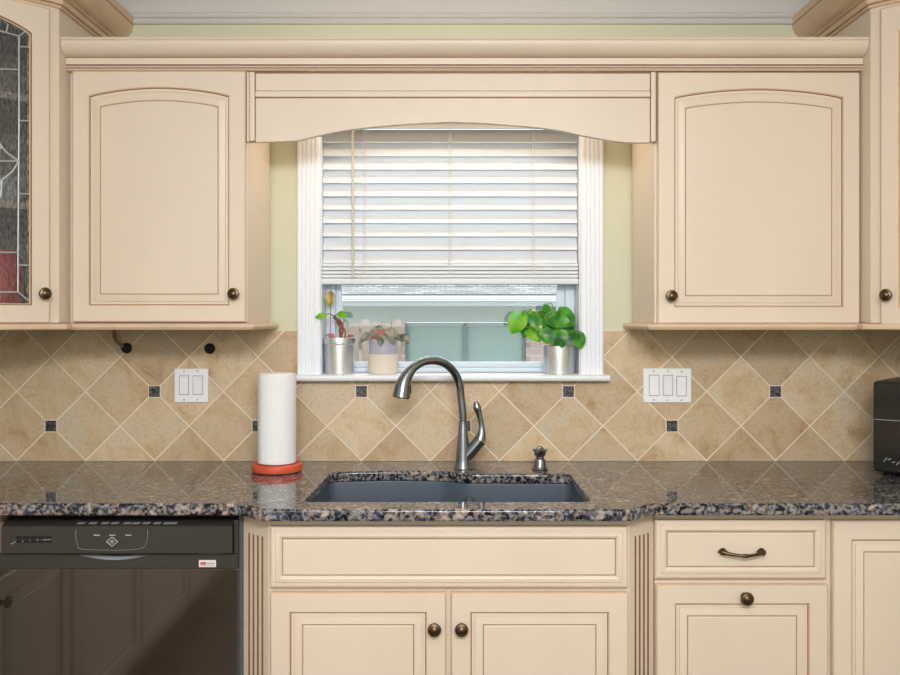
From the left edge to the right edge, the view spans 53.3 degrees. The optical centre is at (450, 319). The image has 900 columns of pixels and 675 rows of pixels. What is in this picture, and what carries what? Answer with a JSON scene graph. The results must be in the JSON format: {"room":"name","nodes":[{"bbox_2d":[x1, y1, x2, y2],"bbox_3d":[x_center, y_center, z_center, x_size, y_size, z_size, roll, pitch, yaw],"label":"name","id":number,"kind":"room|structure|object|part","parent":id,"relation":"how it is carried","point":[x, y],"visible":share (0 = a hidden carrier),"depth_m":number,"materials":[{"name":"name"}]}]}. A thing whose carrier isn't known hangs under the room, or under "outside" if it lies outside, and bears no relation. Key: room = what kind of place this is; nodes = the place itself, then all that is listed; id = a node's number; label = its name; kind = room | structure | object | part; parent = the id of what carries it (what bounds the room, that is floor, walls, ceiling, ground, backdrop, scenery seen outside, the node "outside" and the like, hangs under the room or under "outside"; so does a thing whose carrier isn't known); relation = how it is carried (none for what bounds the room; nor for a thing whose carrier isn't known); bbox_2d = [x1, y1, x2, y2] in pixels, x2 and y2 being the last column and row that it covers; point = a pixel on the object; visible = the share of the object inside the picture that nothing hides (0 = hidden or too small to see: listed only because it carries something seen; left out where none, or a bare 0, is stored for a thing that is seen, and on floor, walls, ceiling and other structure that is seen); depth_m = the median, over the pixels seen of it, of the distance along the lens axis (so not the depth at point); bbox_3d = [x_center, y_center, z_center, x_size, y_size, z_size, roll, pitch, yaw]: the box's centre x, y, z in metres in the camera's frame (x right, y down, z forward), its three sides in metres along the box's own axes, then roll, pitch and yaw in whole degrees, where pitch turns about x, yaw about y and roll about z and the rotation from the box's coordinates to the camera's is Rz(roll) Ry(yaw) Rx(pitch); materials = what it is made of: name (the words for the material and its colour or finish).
{"room":"kitchen","nodes":[
{"label":"kitchen","id":0,"kind":"room"},
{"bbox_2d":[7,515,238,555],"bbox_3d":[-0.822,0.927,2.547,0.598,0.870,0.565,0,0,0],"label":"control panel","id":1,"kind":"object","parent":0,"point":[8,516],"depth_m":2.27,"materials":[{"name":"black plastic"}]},
{"bbox_2d":[0,25,872,461],"bbox_3d":[0.037,0.142,2.930,3.825,2.440,0.160,0,0,0],"label":"wall","id":2,"kind":"structure","parent":0,"point":[283,156],"depth_m":2.85,"materials":[{"name":"beige paint"}]},
{"bbox_2d":[0,0,133,330],"bbox_3d":[-1.389,-0.470,2.458,0.769,0.996,0.782,0,0,0],"label":"upper cabinet","id":3,"kind":"object","parent":2,"relation":"attached to","point":[35,81],"visible":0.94,"depth_m":2.44,"materials":[{"name":"beige paint"}]},
{"bbox_2d":[0,249,24,302],"bbox_3d":[-1.236,-0.101,2.458,0.124,0.180,0.124,0,0,0],"label":"canister","id":4,"kind":"object","parent":3,"relation":"in","point":[8,261],"visible":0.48,"depth_m":2.42,"materials":[{"name":"red ceramic"}]},
{"bbox_2d":[0,175,26,201],"bbox_3d":[-1.235,-0.354,2.490,0.150,0.076,0.150,0,0,0],"label":"bowl","id":5,"kind":"object","parent":3,"relation":"on","point":[10,184],"visible":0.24,"depth_m":2.45,"materials":[{"name":"white glass"}]},
{"bbox_2d":[0,91,26,132],"bbox_3d":[-1.426,-0.597,2.497,0.668,0.018,0.658,0,0,0],"label":"shelf","id":6,"kind":"object","parent":3,"relation":"attached to","point":[8,100],"depth_m":2.54,"materials":[{"name":"beige paint"}]},
{"bbox_2d":[0,200,26,224],"bbox_3d":[-1.426,-0.307,2.497,0.668,0.018,0.658,0,0,0],"label":"shelf","id":7,"kind":"object","parent":3,"relation":"attached to","point":[8,209],"depth_m":2.51,"materials":[{"name":"beige paint"}]},
{"bbox_3d":[-1.227,-0.416,2.287,0.392,0.848,0.020,0,0,-45],"label":"door","id":8,"kind":"part","parent":3,"relation":"part of","materials":[{"name":"beige paint"}]},
{"bbox_3d":[-1.410,0.018,2.474,0.727,0.018,0.730,0,0,0],"label":"light rail","id":9,"kind":"part","parent":3,"relation":"part of","materials":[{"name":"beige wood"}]},
{"bbox_3d":[-1.233,-0.480,2.310,0.020,0.976,0.472,0,0,45],"label":"frame","id":10,"kind":"part","parent":3,"relation":"part of","materials":[{"name":"beige paint"}]},
{"bbox_3d":[-1.085,-0.071,2.394,0.033,0.033,0.030,0,0,-45],"label":"knob","id":11,"kind":"part","parent":3,"relation":"part of","materials":[{"name":"brown metal"}]},
{"bbox_3d":[-1.304,-0.906,2.374,1.097,0.108,0.348,0,0,-45],"label":"crown","id":12,"kind":"part","parent":3,"relation":"part of","materials":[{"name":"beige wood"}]},
{"bbox_2d":[113,330,131,352],"bbox_3d":[-1.037,0.067,2.832,0.057,0.078,0.018,0,0,-13],"label":"cable grommet","id":13,"kind":"object","parent":2,"relation":"attached to","point":[126,347],"visible":0.94,"depth_m":2.83,"materials":[{"name":"black plastic"}]},
{"bbox_2d":[70,71,278,329],"bbox_3d":[-0.809,-0.350,2.658,0.527,0.756,0.362,0,0,0],"label":"upper cabinet","id":14,"kind":"object","parent":2,"relation":"attached to","point":[170,195],"visible":0.97,"depth_m":2.51,"materials":[{"name":"beige paint"}]},
{"bbox_3d":[-0.808,0.018,2.659,0.527,0.018,0.360,0,0,0],"label":"light rail","id":15,"kind":"part","parent":14,"relation":"part of","materials":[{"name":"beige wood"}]},
{"bbox_2d":[219,330,223,341],"bbox_3d":[-0.722,0.049,2.821,0.014,0.043,0.002,0,0,0],"label":"tab","id":16,"kind":"object","parent":14,"relation":"hanging from","point":[221,332],"visible":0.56,"depth_m":2.82,"materials":[{"name":"beige plastic"}]},
{"bbox_3d":[-0.604,-0.073,2.492,0.033,0.033,0.030,0,0,0],"label":"knob","id":17,"kind":"part","parent":14,"relation":"part of","materials":[{"name":"brown metal"}]},
{"bbox_2d":[247,72,655,143],"bbox_3d":[0.001,-0.596,2.519,1.147,0.200,0.028,0,0,0],"label":"valance","id":18,"kind":"object","parent":14,"relation":"attached to","point":[283,107],"visible":1,"depth_m":2.51,"materials":[{"name":"beige paint"}]},
{"bbox_2d":[60,37,869,72],"bbox_3d":[0.038,-0.736,2.492,2.220,0.081,0.068,0,0,0],"label":"crown molding","id":19,"kind":"structure","parent":14,"relation":"attached to","point":[248,54],"depth_m":2.48,"materials":[{"name":"beige paint"}]},
{"bbox_2d":[175,369,207,401],"bbox_3d":[-0.821,0.207,2.834,0.107,0.107,0.011,0,0,0],"label":"switch plate","id":20,"kind":"object","parent":2,"relation":"attached to","point":[191,385],"visible":1,"depth_m":2.83,"materials":[{"name":"white plastic"}]},
{"bbox_2d":[204,343,214,353],"bbox_3d":[-0.763,0.090,2.834,0.034,0.034,0.012,0,0,0],"label":"cable grommet","id":21,"kind":"object","parent":2,"relation":"attached to","point":[209,348],"visible":1,"depth_m":2.83,"materials":[{"name":"black plastic"}]},
{"bbox_2d":[0,329,899,460],"bbox_3d":[0.037,0.229,2.843,3.621,0.437,0.013,0,0,0],"label":"backsplash","id":22,"kind":"structure","parent":2,"relation":"attached to","point":[66,395],"depth_m":2.84,"materials":[{"name":"beige tile"}]},
{"bbox_2d":[296,136,609,380],"bbox_3d":[-0.002,-0.281,2.888,0.995,0.944,0.195,0,0,0],"label":"window","id":23,"kind":"structure","parent":2,"relation":"in","point":[585,299],"depth_m":2.83,"materials":[{"name":"white wood"}]},
{"bbox_3d":[-0.450,-0.248,2.838,0.072,0.840,0.019,0,0,0],"label":"casing","id":24,"kind":"part","parent":23,"relation":"part of","materials":[{"name":"white wood"}]},
{"bbox_2d":[315,287,355,373],"bbox_3d":[-0.367,0.034,2.872,0.120,0.276,0.131,0,0,0],"label":"potted plant","id":25,"kind":"object","parent":23,"relation":"on","point":[339,351],"visible":1,"depth_m":2.85,"materials":[{"name":"silver plant"}]},
{"bbox_3d":[-0.378,0.022,2.865,0.034,0.089,0.097,0,0,40],"label":"stem","id":26,"kind":"part","parent":25,"relation":"part of","materials":[{"name":"brown plant"}]},
{"bbox_3d":[-0.359,0.114,2.886,0.103,0.115,0.103,0,0,0],"label":"pot","id":27,"kind":"part","parent":25,"relation":"part of","materials":[{"name":"silver metal"}]},
{"bbox_2d":[359,320,409,373],"bbox_3d":[-0.212,0.079,2.885,0.162,0.186,0.115,0,0,0],"label":"potted plant","id":28,"kind":"object","parent":23,"relation":"on","point":[382,356],"visible":1,"depth_m":2.85,"materials":[{"name":"grey plant"}]},
{"bbox_3d":[-0.218,0.140,2.884,0.097,0.062,0.097,0,0,0],"label":"pot","id":29,"kind":"part","parent":28,"relation":"part of","materials":[{"name":"beige ceramic"}]},
{"bbox_3d":[-0.218,0.085,2.884,0.092,0.048,0.092,0,0,0],"label":"pot","id":30,"kind":"part","parent":28,"relation":"part of","materials":[{"name":"grey plastic"}]},
{"bbox_2d":[322,123,578,284],"bbox_3d":[-0.003,-0.389,2.877,0.820,0.550,0.066,0,0,0],"label":"blind","id":31,"kind":"object","parent":23,"relation":"attached to","point":[390,196],"visible":0.86,"depth_m":2.89,"materials":[{"name":"white plastic"}]},
{"bbox_3d":[-0.277,-0.376,2.879,0.013,0.504,0.055,0,0,0],"label":"ladder cord","id":32,"kind":"part","parent":31,"relation":"part of","materials":[{"name":"white fabric"}]},
{"bbox_3d":[-0.003,-0.123,2.883,0.820,0.020,0.054,0,0,0],"label":"rail","id":33,"kind":"part","parent":31,"relation":"part of","materials":[{"name":"white"}]},
{"bbox_3d":[0.260,-0.376,2.879,0.013,0.504,0.055,0,0,0],"label":"ladder cord","id":34,"kind":"part","parent":31,"relation":"part of","materials":[{"name":"white fabric"}]},
{"bbox_3d":[-0.002,-0.243,2.965,0.817,0.829,0.040,0,0,0],"label":"sash frame","id":35,"kind":"part","parent":23,"relation":"part of","materials":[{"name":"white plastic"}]},
{"bbox_3d":[-0.002,0.182,2.885,0.995,0.020,0.190,0,0,0],"label":"sill","id":36,"kind":"part","parent":23,"relation":"part of","materials":[{"name":"white wood"}]},
{"bbox_2d":[508,303,585,373],"bbox_3d":[0.315,0.058,2.883,0.245,0.227,0.125,0,0,16],"label":"potted plant","id":37,"kind":"object","parent":23,"relation":"on","point":[546,325],"visible":1,"depth_m":2.84,"materials":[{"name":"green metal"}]},
{"bbox_3d":[0.347,0.127,2.884,0.104,0.089,0.104,0,0,0],"label":"pot","id":38,"kind":"part","parent":37,"relation":"part of","materials":[{"name":"silver metal"}]},
{"bbox_3d":[0.446,-0.248,2.838,0.072,0.840,0.019,0,0,0],"label":"casing","id":39,"kind":"part","parent":23,"relation":"part of","materials":[{"name":"white wood"}]},
{"bbox_2d":[117,0,809,24],"bbox_3d":[0.037,-1.008,2.799,2.205,0.140,0.103,0,0,0],"label":"trim","id":40,"kind":"structure","parent":2,"relation":"attached to","point":[144,12],"depth_m":2.83,"materials":[{"name":"grey wood"}]},
{"bbox_2d":[643,368,690,402],"bbox_3d":[0.684,0.207,2.834,0.151,0.108,0.011,0,0,0],"label":"switch plate","id":41,"kind":"object","parent":2,"relation":"attached to","point":[660,385],"visible":1,"depth_m":2.83,"materials":[{"name":"white plastic"}]},
{"bbox_2d":[623,72,859,329],"bbox_3d":[0.846,-0.350,2.658,0.603,0.756,0.362,0,0,0],"label":"upper cabinet","id":42,"kind":"object","parent":2,"relation":"attached to","point":[746,196],"visible":0.95,"depth_m":2.51,"materials":[{"name":"beige paint"}]},
{"bbox_3d":[0.612,-0.067,2.492,0.033,0.033,0.030,0,0,0],"label":"knob","id":43,"kind":"part","parent":42,"relation":"part of","materials":[{"name":"brown metal"}]},
{"bbox_3d":[0.846,0.018,2.659,0.602,0.018,0.360,0,0,0],"label":"light rail","id":44,"kind":"part","parent":42,"relation":"part of","materials":[{"name":"beige wood"}]},
{"bbox_2d":[792,0,899,329],"bbox_3d":[1.464,-0.470,2.458,0.769,0.996,0.782,0,0,0],"label":"upper cabinet","id":45,"kind":"object","parent":2,"relation":"attached to","point":[879,20],"visible":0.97,"depth_m":2.44,"materials":[{"name":"beige paint"}]},
{"bbox_3d":[1.380,-0.906,2.374,0.348,0.108,1.096,0,0,-45],"label":"crown","id":46,"kind":"part","parent":45,"relation":"part of","materials":[{"name":"beige wood"}]},
{"bbox_3d":[1.485,0.018,2.474,0.727,0.018,0.730,0,0,0],"label":"light rail","id":47,"kind":"part","parent":45,"relation":"part of","materials":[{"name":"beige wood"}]},
{"bbox_3d":[1.162,-0.067,2.393,0.030,0.033,0.033,0,0,-45],"label":"knob","id":48,"kind":"part","parent":45,"relation":"part of","materials":[{"name":"brown metal"}]},
{"bbox_3d":[1.302,-0.413,2.287,0.020,0.853,0.391,0,0,-45],"label":"door","id":49,"kind":"part","parent":45,"relation":"part of","materials":[{"name":"beige paint"}]},
{"bbox_3d":[0.038,1.392,0.180,3.825,0.060,5.660,0,0,0],"label":"floor","id":50,"kind":"structure","parent":0,"visible":0},
{"bbox_2d":[0,515,6,551],"bbox_3d":[-1.450,0.920,2.533,0.643,0.883,0.575,0,0,0],"label":"base cabinet","id":51,"kind":"object","parent":50,"relation":"on","point":[3,518],"visible":0.02,"depth_m":2.25,"materials":[{"name":"beige paint"}]},
{"bbox_2d":[0,515,243,674],"bbox_3d":[-0.822,0.926,2.518,0.604,0.872,0.625,0,0,0],"label":"dishwasher","id":52,"kind":"object","parent":50,"relation":"on","point":[80,594],"visible":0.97,"depth_m":2.23,"materials":[{"name":"black"}]},
{"bbox_2d":[11,533,147,549],"bbox_3d":[-0.914,0.540,2.206,0.338,0.052,0.002,0,0,0],"label":"print","id":53,"kind":"object","parent":52,"relation":"attached to","point":[19,541],"depth_m":2.21,"materials":[{"name":"grey"}]},
{"bbox_3d":[-0.835,0.586,2.231,0.198,0.017,0.015,0,0,0],"label":"pocket handle","id":54,"kind":"part","parent":52,"relation":"part of","materials":[{"name":"grey"}]},
{"bbox_3d":[-0.827,0.934,2.244,0.596,0.635,0.037,0,0,0],"label":"door panel","id":55,"kind":"part","parent":52,"relation":"part of","materials":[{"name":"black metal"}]},
{"bbox_3d":[-0.822,0.537,2.235,0.566,0.083,0.056,0,0,0],"label":"control panel","id":56,"kind":"part","parent":52,"relation":"part of","materials":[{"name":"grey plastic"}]},
{"bbox_3d":[-0.533,0.537,2.242,0.009,0.083,0.041,0,0,0],"label":"trim","id":57,"kind":"part","parent":52,"relation":"part of","materials":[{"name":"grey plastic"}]},
{"bbox_2d":[244,516,652,674],"bbox_3d":[-0.006,0.920,2.475,1.026,0.883,0.690,0,0,0],"label":"base cabinet","id":58,"kind":"object","parent":50,"relation":"on","point":[321,597],"visible":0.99,"depth_m":2.16,"materials":[{"name":"beige paint"}]},
{"bbox_3d":[-0.477,0.920,2.218,0.099,0.883,0.014,0,0,41],"label":"fluted post","id":59,"kind":"part","parent":58,"relation":"part of","materials":[{"name":"beige paint"}]},
{"bbox_3d":[-0.224,0.942,2.170,0.424,0.570,0.020,0,0,0],"label":"door","id":60,"kind":"part","parent":58,"relation":"part of","materials":[{"name":"beige paint"}]},
{"bbox_3d":[-0.040,0.739,2.145,0.033,0.033,0.030,0,0,0],"label":"knob","id":61,"kind":"part","parent":58,"relation":"part of","materials":[{"name":"brown metal"}]},
{"bbox_3d":[-0.005,0.572,2.168,0.862,0.147,0.022,0,0,0],"label":"false drawer","id":62,"kind":"part","parent":58,"relation":"part of","materials":[{"name":"beige paint"}]},
{"bbox_3d":[0.025,0.739,2.145,0.033,0.033,0.030,0,0,0],"label":"knob","id":63,"kind":"part","parent":58,"relation":"part of","materials":[{"name":"brown metal"}]},
{"bbox_3d":[0.214,0.942,2.170,0.427,0.570,0.020,0,0,0],"label":"door","id":64,"kind":"part","parent":58,"relation":"part of","materials":[{"name":"beige paint"}]},
{"bbox_3d":[0.466,0.920,2.218,0.097,0.883,0.014,0,0,-42],"label":"fluted post","id":65,"kind":"part","parent":58,"relation":"part of","materials":[{"name":"beige paint"}]},
{"bbox_2d":[653,515,830,674],"bbox_3d":[0.729,0.920,2.506,0.444,0.883,0.628,0,0,0],"label":"base cabinet","id":66,"kind":"object","parent":50,"relation":"on","point":[733,594],"visible":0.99,"depth_m":2.23,"materials":[{"name":"beige paint"}]},
{"bbox_3d":[0.719,0.570,2.233,0.424,0.145,0.022,0,0,0],"label":"drawer","id":67,"kind":"part","parent":66,"relation":"part of","materials":[{"name":"beige paint"}]},
{"bbox_3d":[0.723,0.942,2.235,0.427,0.570,0.020,0,0,0],"label":"door","id":68,"kind":"part","parent":66,"relation":"part of","materials":[{"name":"beige paint"}]},
{"bbox_3d":[0.719,0.574,2.209,0.119,0.019,0.034,0,0,0],"label":"handle","id":69,"kind":"part","parent":66,"relation":"part of","materials":[{"name":"brown metal"}]},
{"bbox_3d":[0.728,0.685,2.210,0.033,0.033,0.030,0,0,0],"label":"knob","id":70,"kind":"part","parent":66,"relation":"part of","materials":[{"name":"brown metal"}]},
{"bbox_2d":[830,515,899,674],"bbox_3d":[1.184,0.920,2.508,0.472,0.883,0.625,0,0,0],"label":"base cabinet","id":71,"kind":"object","parent":50,"relation":"on","point":[864,549],"visible":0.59,"depth_m":2.23,"materials":[{"name":"beige paint"}]},
{"bbox_3d":[-1.440,0.921,0.150,0.630,0.883,0.658,0,0,0],"label":"base cabinet","id":72,"kind":"object","parent":50,"relation":"on","visible":0},
{"bbox_2d":[0,462,899,520],"bbox_3d":[0.037,0.463,1.316,3.621,0.030,3.052,0,0,0],"label":"countertop","id":73,"kind":"structure","parent":72,"relation":"on","point":[609,491],"depth_m":2.36,"materials":[{"name":"stone"}]},
{"bbox_2d":[251,460,302,474],"bbox_3d":[-0.515,0.303,2.655,0.151,0.289,0.151,0,0,0],"label":"paper towel holder","id":74,"kind":"object","parent":73,"relation":"on","point":[256,468],"visible":0.56,"depth_m":2.60,"materials":[{"name":"orange plastic"}]},
{"bbox_2d":[258,372,295,464],"bbox_3d":[-0.515,0.289,2.655,0.113,0.264,0.114,0,0,0],"label":"paper towel roll","id":75,"kind":"object","parent":74,"relation":"in","point":[276,390],"visible":1,"depth_m":2.60,"materials":[{"name":"white paper"}]},
{"bbox_2d":[392,356,485,469],"bbox_3d":[-0.037,0.276,2.654,0.298,0.343,0.069,0,0,-27],"label":"faucet","id":76,"kind":"object","parent":73,"relation":"on","point":[466,451],"visible":1,"depth_m":2.68,"materials":[{"name":"silver metal"}]},
{"bbox_3d":[-0.038,0.205,2.651,0.201,0.201,0.030,0,0,-34],"label":"spout","id":77,"kind":"part","parent":76,"relation":"part of","materials":[{"name":"silver metal"}]},
{"bbox_3d":[0.086,0.306,2.700,0.038,0.123,0.026,0,0,0],"label":"lever","id":78,"kind":"part","parent":76,"relation":"part of","materials":[{"name":"silver metal"}]},
{"bbox_2d":[312,481,583,501],"bbox_3d":[-0.010,0.593,2.438,0.740,0.229,0.470,0,0,0],"label":"sink","id":79,"kind":"object","parent":73,"relation":"in","point":[358,491],"visible":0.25,"depth_m":2.64,"materials":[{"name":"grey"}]},
{"bbox_2d":[532,446,547,470],"bbox_3d":[0.266,0.413,2.676,0.050,0.070,0.067,0,0,0],"label":"soap dispenser","id":80,"kind":"object","parent":73,"relation":"on","point":[539,452],"visible":1,"depth_m":2.67,"materials":[{"name":"silver metal"}]},
{"bbox_2d":[873,377,899,475],"bbox_3d":[1.485,0.312,2.513,0.500,0.272,0.338,0,0,40],"label":"toaster","id":81,"kind":"object","parent":73,"relation":"on","point":[886,392],"visible":1,"depth_m":2.55,"materials":[{"name":"black plastic"}]},
{"label":"outside","id":82,"kind":"structure","parent":0,"visible":0},
{"bbox_3d":[0.000,2.012,8.931,18.000,0.100,11.839,0,0,0],"label":"ground","id":83,"kind":"structure","parent":82,"visible":0},
{"bbox_2d":[342,320,401,361],"bbox_3d":[-0.706,0.979,7.475,0.598,1.966,0.050,0,0,0],"label":"fence","id":84,"kind":"object","parent":83,"relation":"on","point":[364,346],"visible":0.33,"depth_m":7.45,"materials":[{"name":"beige wood"}]},
{"bbox_3d":[-0.706,0.211,7.486,0.598,0.070,0.029,0,0,0],"label":"rail","id":85,"kind":"part","parent":84,"relation":"part of","materials":[{"name":"beige wood"}]},
{"bbox_2d":[342,263,555,361],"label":"window","id":86,"kind":"structure","parent":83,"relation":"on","point":[453,331],"depth_m":8.83,"materials":[{"name":"glass"}]}
]}

